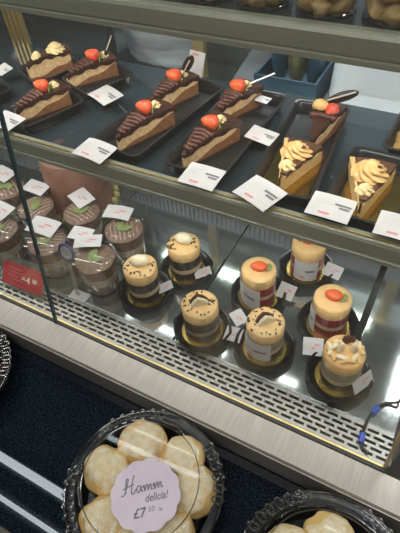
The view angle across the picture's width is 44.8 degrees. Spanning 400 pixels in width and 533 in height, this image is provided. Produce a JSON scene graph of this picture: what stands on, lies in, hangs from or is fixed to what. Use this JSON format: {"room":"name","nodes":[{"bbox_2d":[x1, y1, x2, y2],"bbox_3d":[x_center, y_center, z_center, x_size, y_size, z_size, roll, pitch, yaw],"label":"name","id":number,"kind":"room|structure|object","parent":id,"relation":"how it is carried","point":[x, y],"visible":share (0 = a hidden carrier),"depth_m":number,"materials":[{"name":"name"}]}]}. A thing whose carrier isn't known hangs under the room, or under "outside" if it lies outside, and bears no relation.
{"room":"food shop","nodes":[
{"label":"food shop","id":0,"kind":"room"},
{"bbox_2d":[0,429,399,532],"bbox_3d":[-0.311,0.975,1.452,9.000,0.050,6.400,19,53,21],"label":"floor","id":1,"kind":"structure","parent":0,"point":[392,469],"depth_m":1.60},
{"bbox_2d":[0,341,393,532],"bbox_3d":[-0.367,0.555,1.234,3.600,0.840,0.277,19,53,21],"label":"tablecloth","id":2,"kind":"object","parent":1,"relation":"on","point":[49,413],"depth_m":0.86,"materials":[{"name":"fabric"}]},
{"bbox_2d":[0,331,10,391],"bbox_3d":[-0.490,0.208,0.935,0.252,0.083,0.252,14,51,17],"label":"container","id":3,"kind":"object","parent":2,"relation":"on","point":[5,350],"visible":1,"depth_m":0.95,"materials":[{"name":"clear plastic"}]},
{"bbox_2d":[61,412,222,532],"bbox_3d":[-0.089,0.350,0.769,0.252,0.083,0.252,17,52,19],"label":"container","id":4,"kind":"object","parent":2,"relation":"on","point":[77,495],"visible":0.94,"depth_m":0.80,"materials":[{"name":"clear plastic"}]},
{"bbox_2d":[78,495,121,532],"bbox_3d":[-0.147,0.386,0.742,0.084,0.048,0.074,9,50,14],"label":"pastry","id":5,"kind":"object","parent":4,"relation":"in","point":[100,516],"visible":0.7,"depth_m":0.73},
{"bbox_2d":[84,445,128,495],"bbox_3d":[-0.153,0.331,0.790,0.081,0.052,0.078,11,51,15],"label":"pastry","id":6,"kind":"object","parent":4,"relation":"in","point":[103,465],"visible":0.76,"depth_m":0.77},
{"bbox_2d":[117,420,167,464],"bbox_3d":[-0.097,0.296,0.816,0.085,0.052,0.082,19,53,21],"label":"pastry","id":7,"kind":"object","parent":4,"relation":"in","point":[142,440],"visible":0.8,"depth_m":0.80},
{"bbox_2d":[110,458,180,532],"bbox_3d":[-0.081,0.339,0.722,0.104,0.001,0.104,-11,48,-4],"label":"sticker","id":8,"kind":"object","parent":4,"relation":"on","point":[145,495],"visible":1,"depth_m":0.72,"materials":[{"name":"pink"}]},
{"bbox_2d":[152,511,195,532],"bbox_3d":[-0.044,0.393,0.725,0.074,0.047,0.076,-3,48,3],"label":"pastry","id":9,"kind":"object","parent":4,"relation":"in","point":[181,522],"visible":0.57,"depth_m":0.71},
{"bbox_2d":[159,435,204,474],"bbox_3d":[-0.032,0.315,0.793,0.077,0.050,0.087,34,59,30],"label":"pastry","id":10,"kind":"object","parent":4,"relation":"in","point":[178,453],"visible":0.75,"depth_m":0.78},
{"bbox_2d":[176,465,215,518],"bbox_3d":[-0.013,0.351,0.759,0.086,0.051,0.078,-14,49,-7],"label":"pastry","id":11,"kind":"object","parent":4,"relation":"in","point":[196,498],"visible":0.73,"depth_m":0.74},
{"bbox_2d":[245,492,389,532],"bbox_3d":[0.169,0.441,0.662,0.252,0.083,0.252,1,49,7],"label":"container","id":12,"kind":"object","parent":2,"relation":"on","point":[295,509],"visible":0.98,"depth_m":0.73,"materials":[{"name":"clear plastic"}]},
{"bbox_2d":[268,523,304,532],"bbox_3d":[0.126,0.408,0.695,0.082,0.047,0.072,-30,52,-19],"label":"pastry","id":13,"kind":"object","parent":12,"relation":"in","point":[281,528],"visible":1,"depth_m":0.70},
{"bbox_2d":[303,511,354,532],"bbox_3d":[0.187,0.392,0.703,0.077,0.047,0.074,19,53,21],"label":"pastry","id":14,"kind":"object","parent":12,"relation":"in","point":[322,521],"visible":0.98,"depth_m":0.70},
{"bbox_2d":[0,0,399,532],"bbox_3d":[-0.121,-0.028,1.084,2.020,1.800,0.584,19,53,21],"label":"display case","id":15,"kind":"object","parent":1,"relation":"on","point":[276,420],"visible":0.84,"depth_m":0.84,"materials":[{"name":"grey"}]},
{"bbox_2d":[0,77,12,103],"bbox_3d":[-0.448,-0.337,0.974,0.132,0.022,0.092,-34,54,-22],"label":"serving tray","id":16,"kind":"object","parent":15,"relation":"on","point":[5,88],"visible":1,"depth_m":0.98,"materials":[{"name":"black plastic"}]},
{"bbox_2d":[0,218,25,264],"bbox_3d":[-0.433,-0.055,1.075,0.093,0.095,0.093,3,49,8],"label":"dessert cup","id":17,"kind":"object","parent":15,"relation":"on","point":[12,247],"visible":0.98,"depth_m":1.05,"materials":[{"name":"food"}]},
{"bbox_2d":[0,110,25,130],"bbox_3d":[-0.351,-0.265,0.878,0.060,0.004,0.044,27,56,26],"label":"price tag","id":18,"kind":"object","parent":15,"relation":"on","point":[12,120],"visible":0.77,"depth_m":0.88,"materials":[{"name":"white paper"}]},
{"bbox_2d":[0,178,28,221],"bbox_3d":[-0.452,-0.161,1.171,0.093,0.095,0.093,-28,52,-18],"label":"dessert cup","id":19,"kind":"object","parent":15,"relation":"on","point":[9,192],"visible":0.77,"depth_m":1.14,"materials":[{"name":"clear plastic"}]},
{"bbox_2d":[0,165,13,182],"bbox_3d":[-0.472,-0.223,1.160,0.061,0.006,0.039,28,57,27],"label":"price tag","id":20,"kind":"object","parent":19,"relation":"on","point":[6,173],"visible":0.95,"depth_m":1.16,"materials":[{"name":"white paper"}]},
{"bbox_2d":[2,259,42,296],"bbox_3d":[-0.374,0.020,1.024,0.124,0.061,0.042,18,53,20],"label":"price sign","id":21,"kind":"object","parent":15,"relation":"on","point":[14,274],"visible":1,"depth_m":1.02,"materials":[{"name":"plastic"}]},
{"bbox_2d":[8,266,26,282],"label":"print","id":22,"kind":"object","parent":21,"relation":"on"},
{"bbox_2d":[18,196,59,231],"bbox_3d":[-0.368,-0.111,1.118,0.093,0.095,0.093,-36,55,-24],"label":"dessert cup","id":23,"kind":"object","parent":15,"relation":"on","point":[43,206],"visible":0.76,"depth_m":1.09,"materials":[{"name":"food"}]},
{"bbox_2d":[23,179,48,195],"bbox_3d":[-0.378,-0.182,1.115,0.061,0.005,0.037,21,54,23],"label":"price tag","id":24,"kind":"object","parent":23,"relation":"on","point":[36,187],"visible":0.99,"depth_m":1.11,"materials":[{"name":"white paper"}]},
{"bbox_2d":[4,89,83,133],"bbox_3d":[-0.294,-0.299,0.924,0.130,0.022,0.100,-34,54,-22],"label":"serving tray","id":25,"kind":"object","parent":15,"relation":"on","point":[33,127],"visible":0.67,"depth_m":0.91,"materials":[{"name":"black plastic"}]},
{"bbox_2d":[14,78,73,125],"bbox_3d":[-0.292,-0.312,0.904,0.055,0.063,0.111,25,55,25],"label":"cake slice","id":26,"kind":"object","parent":25,"relation":"on","point":[50,97],"visible":0.96,"depth_m":0.90,"materials":[{"name":"brown food"}]},
{"bbox_2d":[17,55,77,84],"bbox_3d":[-0.317,-0.415,1.030,0.114,0.022,0.098,-31,53,-21],"label":"serving tray","id":27,"kind":"object","parent":15,"relation":"on","point":[22,69],"visible":0.3,"depth_m":1.01,"materials":[{"name":"black plastic"}]},
{"bbox_2d":[25,41,72,80],"bbox_3d":[-0.310,-0.425,1.004,0.096,0.066,0.054,-36,55,-24],"label":"cake slice","id":28,"kind":"object","parent":27,"relation":"on","point":[56,58],"visible":0.98,"depth_m":1.00,"materials":[{"name":"brown food"}]},
{"bbox_2d":[28,229,72,277],"bbox_3d":[-0.318,-0.029,1.041,0.093,0.095,0.093,-4,48,2],"label":"dessert cup","id":29,"kind":"object","parent":15,"relation":"on","point":[54,265],"visible":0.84,"depth_m":1.01,"materials":[{"name":"food"}]},
{"bbox_2d":[25,215,61,237],"bbox_3d":[-0.332,-0.085,1.023,0.068,0.007,0.044,16,52,19],"label":"price tag","id":30,"kind":"object","parent":29,"relation":"on","point":[47,227],"visible":0.95,"depth_m":1.02,"materials":[{"name":"white paper"}]},
{"bbox_2d":[58,243,90,302],"bbox_3d":[-0.257,0.013,0.968,0.046,0.137,0.033,19,53,21],"label":"round sign","id":31,"kind":"object","parent":15,"relation":"on","point":[66,252],"visible":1,"depth_m":0.95,"materials":[{"name":"white paper"}]},
{"bbox_2d":[63,201,103,241],"bbox_3d":[-0.258,-0.097,1.095,0.093,0.095,0.093,28,57,27],"label":"dessert cup","id":32,"kind":"object","parent":15,"relation":"on","point":[88,216],"visible":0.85,"depth_m":1.06,"materials":[{"name":"food"}]},
{"bbox_2d":[68,187,94,208],"bbox_3d":[-0.264,-0.154,1.078,0.042,0.006,0.059,-32,53,-21],"label":"price tag","id":33,"kind":"object","parent":32,"relation":"on","point":[81,197],"visible":1,"depth_m":1.07,"materials":[{"name":"white paper"}]},
{"bbox_2d":[71,138,117,164],"bbox_3d":[-0.173,-0.191,0.793,0.064,0.006,0.046,25,55,25],"label":"price tag","id":34,"kind":"object","parent":15,"relation":"on","point":[96,150],"visible":1,"depth_m":0.79,"materials":[{"name":"white paper"}]},
{"bbox_2d":[75,244,118,295],"bbox_3d":[-0.207,0.007,0.997,0.093,0.095,0.093,19,53,21],"label":"dessert cup","id":35,"kind":"object","parent":15,"relation":"on","point":[97,266],"visible":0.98,"depth_m":0.97,"materials":[{"name":"food"}]},
{"bbox_2d":[67,226,94,238],"bbox_3d":[-0.245,-0.068,0.999,0.049,0.004,0.034,13,51,16],"label":"price tag","id":36,"kind":"object","parent":35,"relation":"on","point":[77,230],"visible":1,"depth_m":1.00,"materials":[{"name":"white paper"}]},
{"bbox_2d":[73,234,101,247],"bbox_3d":[-0.228,-0.052,0.984,0.056,0.004,0.032,-3,48,3],"label":"price tag","id":37,"kind":"object","parent":35,"relation":"on","point":[81,240],"visible":1,"depth_m":0.98,"materials":[{"name":"white paper"}]},
{"bbox_2d":[62,62,132,101],"bbox_3d":[-0.206,-0.377,0.985,0.117,0.022,0.106,-35,54,-23],"label":"serving tray","id":38,"kind":"object","parent":15,"relation":"on","point":[125,73],"visible":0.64,"depth_m":0.98,"materials":[{"name":"black plastic"}]},
{"bbox_2d":[66,34,119,89],"bbox_3d":[-0.216,-0.406,0.967,0.054,0.083,0.108,32,59,29],"label":"cake slice","id":39,"kind":"object","parent":38,"relation":"on","point":[97,66],"visible":0.97,"depth_m":0.97,"materials":[{"name":"brown food"}]},
{"bbox_2d":[87,85,123,105],"bbox_3d":[-0.179,-0.324,0.914,0.045,0.005,0.060,-34,54,-22],"label":"price tag","id":40,"kind":"object","parent":15,"relation":"on","point":[106,94],"visible":1,"depth_m":0.91,"materials":[{"name":"white paper"}]},
{"bbox_2d":[105,217,144,264],"bbox_3d":[-0.158,-0.055,1.048,0.093,0.095,0.093,-12,48,-5],"label":"dessert cup","id":41,"kind":"object","parent":15,"relation":"on","point":[126,238],"visible":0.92,"depth_m":1.02,"materials":[{"name":"food"}]},
{"bbox_2d":[102,205,133,220],"bbox_3d":[-0.175,-0.116,1.034,0.061,0.008,0.037,10,50,14],"label":"price tag","id":42,"kind":"object","parent":41,"relation":"on","point":[112,211],"visible":1,"depth_m":1.03,"materials":[{"name":"white paper"}]},
{"bbox_2d":[118,270,172,310],"bbox_3d":[-0.112,0.050,1.002,0.110,0.017,0.110,-29,52,-19],"label":"round tray","id":43,"kind":"object","parent":15,"relation":"on","point":[122,288],"visible":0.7,"depth_m":0.99,"materials":[{"name":"black plastic"}]},
{"bbox_2d":[127,281,164,307],"bbox_3d":[-0.111,0.053,1.005,0.079,0.002,0.079,19,53,21],"label":"cake board","id":44,"kind":"object","parent":43,"relation":"on","point":[160,298],"visible":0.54,"depth_m":0.99,"materials":[{"name":"gold metal"}]},
{"bbox_2d":[123,253,160,304],"bbox_3d":[-0.115,0.018,0.966,0.069,0.102,0.069,19,53,21],"label":"cake","id":45,"kind":"object","parent":44,"relation":"on","point":[140,271],"visible":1,"depth_m":0.94,"materials":[{"name":"brown"}]},
{"bbox_2d":[93,78,224,163],"bbox_3d":[-0.068,-0.271,0.876,0.106,0.022,0.264,27,56,26],"label":"serving tray","id":46,"kind":"object","parent":15,"relation":"on","point":[210,91],"visible":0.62,"depth_m":0.86,"materials":[{"name":"black plastic"}]},
{"bbox_2d":[115,96,175,151],"bbox_3d":[-0.091,-0.246,0.825,0.062,0.063,0.121,19,53,21],"label":"cake slice","id":47,"kind":"object","parent":46,"relation":"on","point":[153,117],"visible":0.99,"depth_m":0.82,"materials":[{"name":"brown food"}]},
{"bbox_2d":[152,55,199,106],"bbox_3d":[-0.046,-0.334,0.886,0.056,0.081,0.109,19,53,21],"label":"cake slice","id":48,"kind":"object","parent":46,"relation":"on","point":[180,87],"visible":0.84,"depth_m":0.89,"materials":[{"name":"brown food"}]},
{"bbox_2d":[159,250,213,287],"bbox_3d":[-0.028,0.005,1.033,0.110,0.017,0.110,21,54,22],"label":"round tray","id":49,"kind":"object","parent":15,"relation":"on","point":[207,261],"visible":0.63,"depth_m":1.03,"materials":[{"name":"black plastic"}]},
{"bbox_2d":[169,262,204,284],"bbox_3d":[-0.028,0.008,1.036,0.079,0.002,0.079,19,53,21],"label":"cake board","id":50,"kind":"object","parent":49,"relation":"on","point":[203,265],"visible":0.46,"depth_m":1.02,"materials":[{"name":"gold metal"}]},
{"bbox_2d":[167,232,201,281],"bbox_3d":[-0.032,-0.027,0.998,0.069,0.102,0.069,19,53,21],"label":"cake","id":51,"kind":"object","parent":50,"relation":"on","point":[183,248],"visible":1,"depth_m":0.97,"materials":[{"name":"brown"}]},
{"bbox_2d":[189,49,205,77],"bbox_3d":[-0.009,-0.388,0.950,0.038,0.058,0.024,28,57,27],"label":"card","id":52,"kind":"object","parent":15,"relation":"on","point":[199,57],"visible":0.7,"depth_m":0.94,"materials":[{"name":"white paper"}]},
{"bbox_2d":[0,267,394,464],"bbox_3d":[-0.393,0.045,1.048,1.575,0.004,0.056,19,53,21],"label":"grille","id":53,"kind":"object","parent":15,"relation":"attached to","point":[337,427],"depth_m":0.87,"materials":[{"name":"silver metal"}]},
{"bbox_2d":[0,38,399,240],"bbox_3d":[-0.283,-0.348,0.988,1.569,0.008,0.324,19,53,21],"label":"shelf","id":54,"kind":"object","parent":15,"relation":"attached to","point":[363,127],"depth_m":0.87,"materials":[{"name":"grey"}]},
{"bbox_2d":[177,162,225,191],"bbox_3d":[0.002,-0.136,0.728,0.060,0.005,0.047,20,53,22],"label":"price tag","id":55,"kind":"object","parent":15,"relation":"on","point":[202,176],"visible":1,"depth_m":0.73,"materials":[{"name":"white paper"}]},
{"bbox_2d":[190,165,209,173],"bbox_3d":[-0.001,-0.146,0.736,0.031,0.001,0.018,20,57,22],"label":"print","id":56,"kind":"object","parent":55,"relation":"on","point":[195,165],"depth_m":0.74},
{"bbox_2d":[174,306,231,351],"bbox_3d":[0.005,0.118,0.929,0.110,0.017,0.110,-21,50,-13],"label":"round tray","id":57,"kind":"object","parent":15,"relation":"on","point":[224,318],"visible":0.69,"depth_m":0.92,"materials":[{"name":"black plastic"}]},
{"bbox_2d":[182,319,222,346],"bbox_3d":[0.005,0.121,0.932,0.079,0.002,0.079,19,53,21],"label":"cake board","id":58,"kind":"object","parent":57,"relation":"on","point":[219,336],"visible":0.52,"depth_m":0.92,"materials":[{"name":"gold metal"}]},
{"bbox_2d":[181,290,219,343],"bbox_3d":[0.001,0.086,0.893,0.069,0.103,0.069,19,53,21],"label":"cake","id":59,"kind":"object","parent":58,"relation":"on","point":[199,308],"visible":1,"depth_m":0.87,"materials":[{"name":"brown"}]},
{"bbox_2d":[163,90,286,184],"bbox_3d":[0.049,-0.230,0.828,0.110,0.022,0.264,20,53,22],"label":"serving tray","id":60,"kind":"object","parent":15,"relation":"on","point":[228,159],"visible":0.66,"depth_m":0.81,"materials":[{"name":"black plastic"}]},
{"bbox_2d":[181,110,241,167],"bbox_3d":[0.020,-0.207,0.779,0.061,0.063,0.121,19,53,21],"label":"cake slice","id":61,"kind":"object","parent":60,"relation":"on","point":[218,132],"visible":0.98,"depth_m":0.78,"materials":[{"name":"brown food"}]},
{"bbox_2d":[215,72,274,117],"bbox_3d":[0.075,-0.290,0.846,0.075,0.064,0.110,19,53,21],"label":"cake slice","id":62,"kind":"object","parent":60,"relation":"on","point":[238,100],"visible":0.84,"depth_m":0.84,"materials":[{"name":"brown food"}]},
{"bbox_2d":[229,308,246,326],"bbox_3d":[0.074,0.097,0.932,0.026,0.006,0.034,-21,50,-13],"label":"price tag","id":63,"kind":"object","parent":15,"relation":"on","point":[238,316],"visible":0.97,"depth_m":0.93,"materials":[{"name":"white paper"}]},
{"bbox_2d":[231,276,285,312],"bbox_3d":[0.117,0.056,0.973,0.110,0.017,0.110,-37,55,-25],"label":"round tray","id":64,"kind":"object","parent":15,"relation":"on","point":[235,288],"visible":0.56,"depth_m":0.97,"materials":[{"name":"black plastic"}]},
{"bbox_2d":[239,289,277,310],"bbox_3d":[0.117,0.059,0.977,0.079,0.002,0.079,19,53,21],"label":"cake board","id":65,"kind":"object","parent":64,"relation":"on","point":[276,297],"visible":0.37,"depth_m":0.96,"materials":[{"name":"gold metal"}]},
{"bbox_2d":[240,257,276,308],"bbox_3d":[0.113,0.027,0.940,0.070,0.098,0.071,19,53,21],"label":"cake","id":66,"kind":"object","parent":65,"relation":"on","point":[257,274],"visible":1,"depth_m":0.92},
{"bbox_2d":[232,175,287,211],"bbox_3d":[0.085,-0.106,0.693,0.050,0.005,0.062,-35,54,-23],"label":"price tag","id":67,"kind":"object","parent":15,"relation":"on","point":[260,192],"visible":1,"depth_m":0.69,"materials":[{"name":"white paper"}]},
{"bbox_2d":[248,178,270,189],"bbox_3d":[0.087,-0.117,0.700,0.019,0.002,0.032,-37,55,-21],"label":"print","id":68,"kind":"object","parent":67,"relation":"on","point":[256,178],"depth_m":0.70},
{"bbox_2d":[233,324,295,371],"bbox_3d":[0.119,0.147,0.892,0.110,0.017,0.110,-38,55,-25],"label":"round tray","id":69,"kind":"object","parent":15,"relation":"on","point":[290,341],"visible":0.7,"depth_m":0.88,"materials":[{"name":"black plastic"}]},
{"bbox_2d":[243,340,285,366],"bbox_3d":[0.119,0.150,0.896,0.079,0.002,0.079,19,53,21],"label":"cake board","id":70,"kind":"object","parent":69,"relation":"on","point":[247,355],"visible":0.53,"depth_m":0.88,"materials":[{"name":"gold metal"}]},
{"bbox_2d":[245,305,284,362],"bbox_3d":[0.115,0.115,0.856,0.069,0.103,0.071,19,53,21],"label":"cake","id":71,"kind":"object","parent":70,"relation":"on","point":[265,326],"visible":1,"depth_m":0.83,"materials":[{"name":"brown"}]},
{"bbox_2d":[162,0,399,30],"bbox_3d":[-0.286,-0.535,0.819,1.569,0.008,0.294,19,53,21],"label":"shelf","id":72,"kind":"object","parent":15,"relation":"attached to","point":[356,20],"depth_m":0.55,"materials":[{"name":"grey"}]},
{"bbox_2d":[276,281,297,301],"bbox_3d":[0.171,0.049,0.962,0.034,0.016,0.028,23,54,24],"label":"price tag","id":73,"kind":"object","parent":15,"relation":"on","point":[290,290],"visible":1,"depth_m":0.96,"materials":[{"name":"white paper"}]},
{"bbox_2d":[249,99,350,205],"bbox_3d":[0.164,-0.189,0.780,0.102,0.022,0.260,15,52,18],"label":"serving tray","id":74,"kind":"object","parent":15,"relation":"on","point":[296,123],"visible":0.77,"depth_m":0.80,"materials":[{"name":"black plastic"}]},
{"bbox_2d":[244,125,279,145],"bbox_3d":[0.100,-0.213,0.786,0.050,0.007,0.029,30,58,28],"label":"price tag","id":75,"kind":"object","parent":74,"relation":"on","point":[259,134],"visible":1,"depth_m":0.79,"materials":[{"name":"white paper"}]},
{"bbox_2d":[263,148,323,196],"bbox_3d":[0.141,-0.142,0.751,0.076,0.002,0.120,15,52,18],"label":"cake board","id":76,"kind":"object","parent":74,"relation":"on","point":[302,187],"visible":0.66,"depth_m":0.74,"materials":[{"name":"gold metal"}]},
{"bbox_2d":[278,138,322,189],"bbox_3d":[0.148,-0.159,0.730,0.062,0.049,0.103,11,50,15],"label":"cake slice","id":77,"kind":"object","parent":76,"relation":"on","point":[299,156],"visible":0.98,"depth_m":0.72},
{"bbox_2d":[310,90,358,145],"bbox_3d":[0.203,-0.237,0.773,0.074,0.084,0.103,19,53,21],"label":"cake slice","id":78,"kind":"object","parent":74,"relation":"on","point":[327,115],"visible":0.89,"depth_m":0.77,"materials":[{"name":"brown food"}]},
{"bbox_2d":[279,249,332,286],"bbox_3d":[0.221,0.004,1.009,0.110,0.017,0.110,-35,54,-23],"label":"round tray","id":79,"kind":"object","parent":15,"relation":"on","point":[285,259],"visible":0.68,"depth_m":1.01,"materials":[{"name":"black plastic"}]},
{"bbox_2d":[287,261,324,284],"bbox_3d":[0.221,0.007,1.013,0.079,0.002,0.079,19,53,21],"label":"cake board","id":80,"kind":"object","parent":79,"relation":"on","point":[291,276],"visible":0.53,"depth_m":0.99,"materials":[{"name":"gold metal"}]},
{"bbox_2d":[290,238,325,281],"bbox_3d":[0.217,-0.026,0.975,0.069,0.098,0.071,19,53,21],"label":"cake","id":81,"kind":"object","parent":80,"relation":"on","point":[307,259],"visible":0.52,"depth_m":0.95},
{"bbox_2d":[302,337,323,356],"bbox_3d":[0.204,0.144,0.873,0.036,0.008,0.034,5,49,10],"label":"price tag","id":82,"kind":"object","parent":15,"relation":"on","point":[311,345],"visible":0.99,"depth_m":0.87,"materials":[{"name":"white paper"}]},
{"bbox_2d":[297,300,359,344],"bbox_3d":[0.241,0.107,0.916,0.110,0.017,0.110,-20,50,-12],"label":"round tray","id":83,"kind":"object","parent":15,"relation":"on","point":[354,324],"visible":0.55,"depth_m":0.92,"materials":[{"name":"black plastic"}]},
{"bbox_2d":[306,314,348,341],"bbox_3d":[0.242,0.110,0.919,0.079,0.002,0.079,19,53,21],"label":"cake board","id":84,"kind":"object","parent":83,"relation":"on","point":[312,333],"visible":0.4,"depth_m":0.91,"materials":[{"name":"gold metal"}]},
{"bbox_2d":[309,284,352,338],"bbox_3d":[0.237,0.076,0.882,0.071,0.098,0.069,19,53,21],"label":"cake","id":85,"kind":"object","parent":84,"relation":"on","point":[331,304],"visible":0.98,"depth_m":0.86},
{"bbox_2d":[304,191,356,224],"bbox_3d":[0.179,-0.081,0.662,0.060,0.005,0.046,20,53,22],"label":"price tag","id":86,"kind":"object","parent":15,"relation":"on","point":[339,209],"visible":1,"depth_m":0.66,"materials":[{"name":"white paper"}]},
{"bbox_2d":[315,194,338,204],"bbox_3d":[0.176,-0.091,0.669,0.031,0.001,0.018,20,57,22],"label":"print","id":87,"kind":"object","parent":86,"relation":"on","point":[319,194],"depth_m":0.67},
{"bbox_2d":[322,262,344,279],"bbox_3d":[0.270,0.009,0.985,0.036,0.014,0.024,27,56,26],"label":"price tag","id":88,"kind":"object","parent":15,"relation":"on","point":[330,268],"visible":1,"depth_m":0.98,"materials":[{"name":"white paper"}]},
{"bbox_2d":[306,347,372,402],"bbox_3d":[0.240,0.189,0.843,0.110,0.017,0.110,-31,53,-20],"label":"round tray","id":89,"kind":"object","parent":15,"relation":"on","point":[313,361],"visible":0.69,"depth_m":0.83,"materials":[{"name":"black plastic"}]},
{"bbox_2d":[315,361,360,396],"bbox_3d":[0.241,0.192,0.846,0.079,0.002,0.079,19,53,21],"label":"cake board","id":90,"kind":"object","parent":89,"relation":"on","point":[318,381],"visible":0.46,"depth_m":0.83,"materials":[{"name":"gold metal"}]},
{"bbox_2d":[319,329,365,392],"bbox_3d":[0.236,0.153,0.803,0.069,0.115,0.069,19,53,21],"label":"cake","id":91,"kind":"object","parent":90,"relation":"on","point":[344,356],"visible":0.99,"depth_m":0.78,"materials":[{"name":"food"}]},
{"bbox_2d":[352,369,373,394],"bbox_3d":[0.274,0.194,0.814,0.044,0.023,0.013,-29,52,-19],"label":"price tag","id":92,"kind":"object","parent":89,"relation":"on","point":[364,380],"visible":1,"depth_m":0.81,"materials":[{"name":"white paper"}]},
{"bbox_2d":[327,146,399,231],"bbox_3d":[0.251,-0.111,0.702,0.110,0.022,0.162,20,53,22],"label":"serving tray","id":93,"kind":"object","parent":15,"relation":"on","point":[339,182],"visible":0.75,"depth_m":0.73,"materials":[{"name":"black plastic"}]},
{"bbox_2d":[339,173,399,221],"bbox_3d":[0.249,-0.102,0.704,0.084,0.002,0.130,20,53,22],"label":"cake board","id":94,"kind":"object","parent":93,"relation":"on","point":[389,200],"visible":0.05,"depth_m":0.69,"materials":[{"name":"gold metal"}]},
{"bbox_2d":[348,157,396,217],"bbox_3d":[0.231,-0.121,0.685,0.067,0.052,0.110,19,53,21],"label":"cake slice","id":95,"kind":"object","parent":94,"relation":"on","point":[368,178],"visible":1,"depth_m":0.68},
{"bbox_2d":[358,398,399,454],"bbox_3d":[0.291,0.239,0.783,0.032,0.031,0.129,31,58,28],"label":"cable","id":96,"kind":"object","parent":15,"relation":"on","point":[376,408],"visible":1,"depth_m":0.79,"materials":[{"name":"black plastic"}]},
{"bbox_2d":[372,210,399,239],"bbox_3d":[0.256,-0.051,0.625,0.056,0.005,0.044,19,53,21],"label":"price tag","id":97,"kind":"object","parent":15,"relation":"on","point":[387,224],"visible":1,"depth_m":0.63,"materials":[{"name":"white paper"}]},
{"bbox_2d":[382,213,399,223],"bbox_3d":[0.253,-0.060,0.631,0.029,0.001,0.017,19,57,21],"label":"print","id":98,"kind":"object","parent":97,"relation":"on","point":[385,213],"depth_m":0.63},
{"bbox_2d":[383,113,399,154],"bbox_3d":[0.356,-0.201,0.771,0.106,0.022,0.120,21,54,23],"label":"serving tray","id":99,"kind":"object","parent":15,"relation":"on","point":[389,141],"visible":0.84,"depth_m":0.77,"materials":[{"name":"black plastic"}]},
{"bbox_3d":[0.142,-0.319,0.532,0.078,0.068,0.078,19,53,21],"label":"tub","id":100,"kind":"object","parent":15,"relation":"on","visible":0},
{"bbox_2d":[309,0,333,16],"bbox_3d":[0.137,-0.291,0.535,0.032,0.024,0.028,5,49,10],"label":"cookie","id":101,"kind":"object","parent":100,"relation":"in","point":[320,7],"visible":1,"depth_m":0.53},
{"bbox_2d":[328,0,351,17],"bbox_3d":[0.153,-0.290,0.536,0.031,0.027,0.028,5,49,10],"label":"cookie","id":102,"kind":"object","parent":100,"relation":"in","point":[340,7],"visible":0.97,"depth_m":0.53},
{"bbox_3d":[0.210,-0.295,0.504,0.078,0.068,0.078,19,53,21],"label":"tub","id":103,"kind":"object","parent":15,"relation":"on","visible":0},
{"bbox_2d":[367,0,388,23],"bbox_3d":[0.194,-0.274,0.516,0.029,0.027,0.029,1,49,7],"label":"cookie","id":104,"kind":"object","parent":103,"relation":"in","point":[376,8],"visible":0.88,"depth_m":0.51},
{"bbox_2d":[381,2,399,26],"bbox_3d":[0.205,-0.266,0.507,0.030,0.026,0.028,-36,55,-24],"label":"cookie","id":105,"kind":"object","parent":103,"relation":"in","point":[391,16],"visible":1,"depth_m":0.50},
{"bbox_2d":[0,14,399,429],"bbox_3d":[0.058,-0.254,1.710,3.100,1.140,0.588,19,53,21],"label":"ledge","id":106,"kind":"object","parent":1,"relation":"on","point":[79,37],"visible":0.02,"depth_m":1.30,"materials":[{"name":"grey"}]},
{"bbox_2d":[0,9,52,23],"bbox_3d":[-0.473,-1.180,1.111,0.150,1.060,0.395,19,53,21],"label":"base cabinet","id":107,"kind":"object","parent":106,"relation":"on","point":[32,18],"visible":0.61,"depth_m":1.38,"materials":[{"name":"grey"}]},
{"bbox_2d":[121,28,191,68],"bbox_3d":[-0.072,-0.598,1.120,0.269,0.214,0.209,19,53,21],"label":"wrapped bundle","id":108,"kind":"object","parent":106,"relation":"on","point":[171,52],"visible":0.34,"depth_m":1.11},
{"bbox_2d":[0,14,329,99],"bbox_3d":[0.016,-0.618,1.300,3.100,0.040,0.588,19,53,21],"label":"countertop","id":109,"kind":"structure","parent":106,"relation":"on","point":[79,37],"depth_m":1.30,"materials":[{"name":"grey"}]},
{"bbox_2d":[206,42,250,81],"bbox_3d":[0.062,-0.471,0.992,0.221,0.272,0.008,19,53,21],"label":"board","id":110,"kind":"object","parent":106,"relation":"on","point":[223,61],"visible":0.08,"depth_m":1.03,"materials":[{"name":"grey"}]},
{"bbox_2d":[254,55,334,98],"bbox_3d":[0.207,-0.407,1.028,0.132,0.056,0.160,19,53,21],"label":"crate","id":111,"kind":"object","parent":106,"relation":"on","point":[317,90],"visible":0.36,"depth_m":0.98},
{"bbox_2d":[271,53,288,77],"bbox_3d":[0.169,-0.444,1.015,0.037,0.118,0.067,19,53,21],"label":"packet","id":112,"kind":"object","parent":111,"relation":"in","point":[279,62],"visible":0.38,"depth_m":1.01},
{"bbox_2d":[288,55,307,80],"bbox_3d":[0.204,-0.431,1.001,0.035,0.120,0.068,19,53,21],"label":"packet","id":113,"kind":"object","parent":111,"relation":"in","point":[297,66],"visible":0.38,"depth_m":0.99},
{"bbox_2d":[307,58,326,83],"bbox_3d":[0.239,-0.418,0.990,0.035,0.121,0.065,19,53,21],"label":"packet","id":114,"kind":"object","parent":111,"relation":"in","point":[315,68],"visible":0.31,"depth_m":0.98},
{"bbox_2d":[329,63,399,113],"bbox_3d":[0.443,-0.370,0.906,0.380,0.152,0.200,19,53,21],"label":"plastic tub","id":115,"kind":"object","parent":106,"relation":"on","point":[378,89],"visible":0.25,"depth_m":0.90,"materials":[{"name":"plastic"}]},
{"bbox_3d":[-0.291,-0.164,1.213,0.188,0.013,0.188,19,53,21],"label":"cake board","id":116,"kind":"object","parent":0,"visible":0},
{"bbox_2d":[38,161,119,223],"bbox_3d":[-0.297,-0.214,1.157,0.185,0.157,0.184,19,53,21],"label":"cake","id":117,"kind":"object","parent":116,"relation":"on","point":[62,182],"visible":0.49,"depth_m":1.11,"materials":[{"name":"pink food"}]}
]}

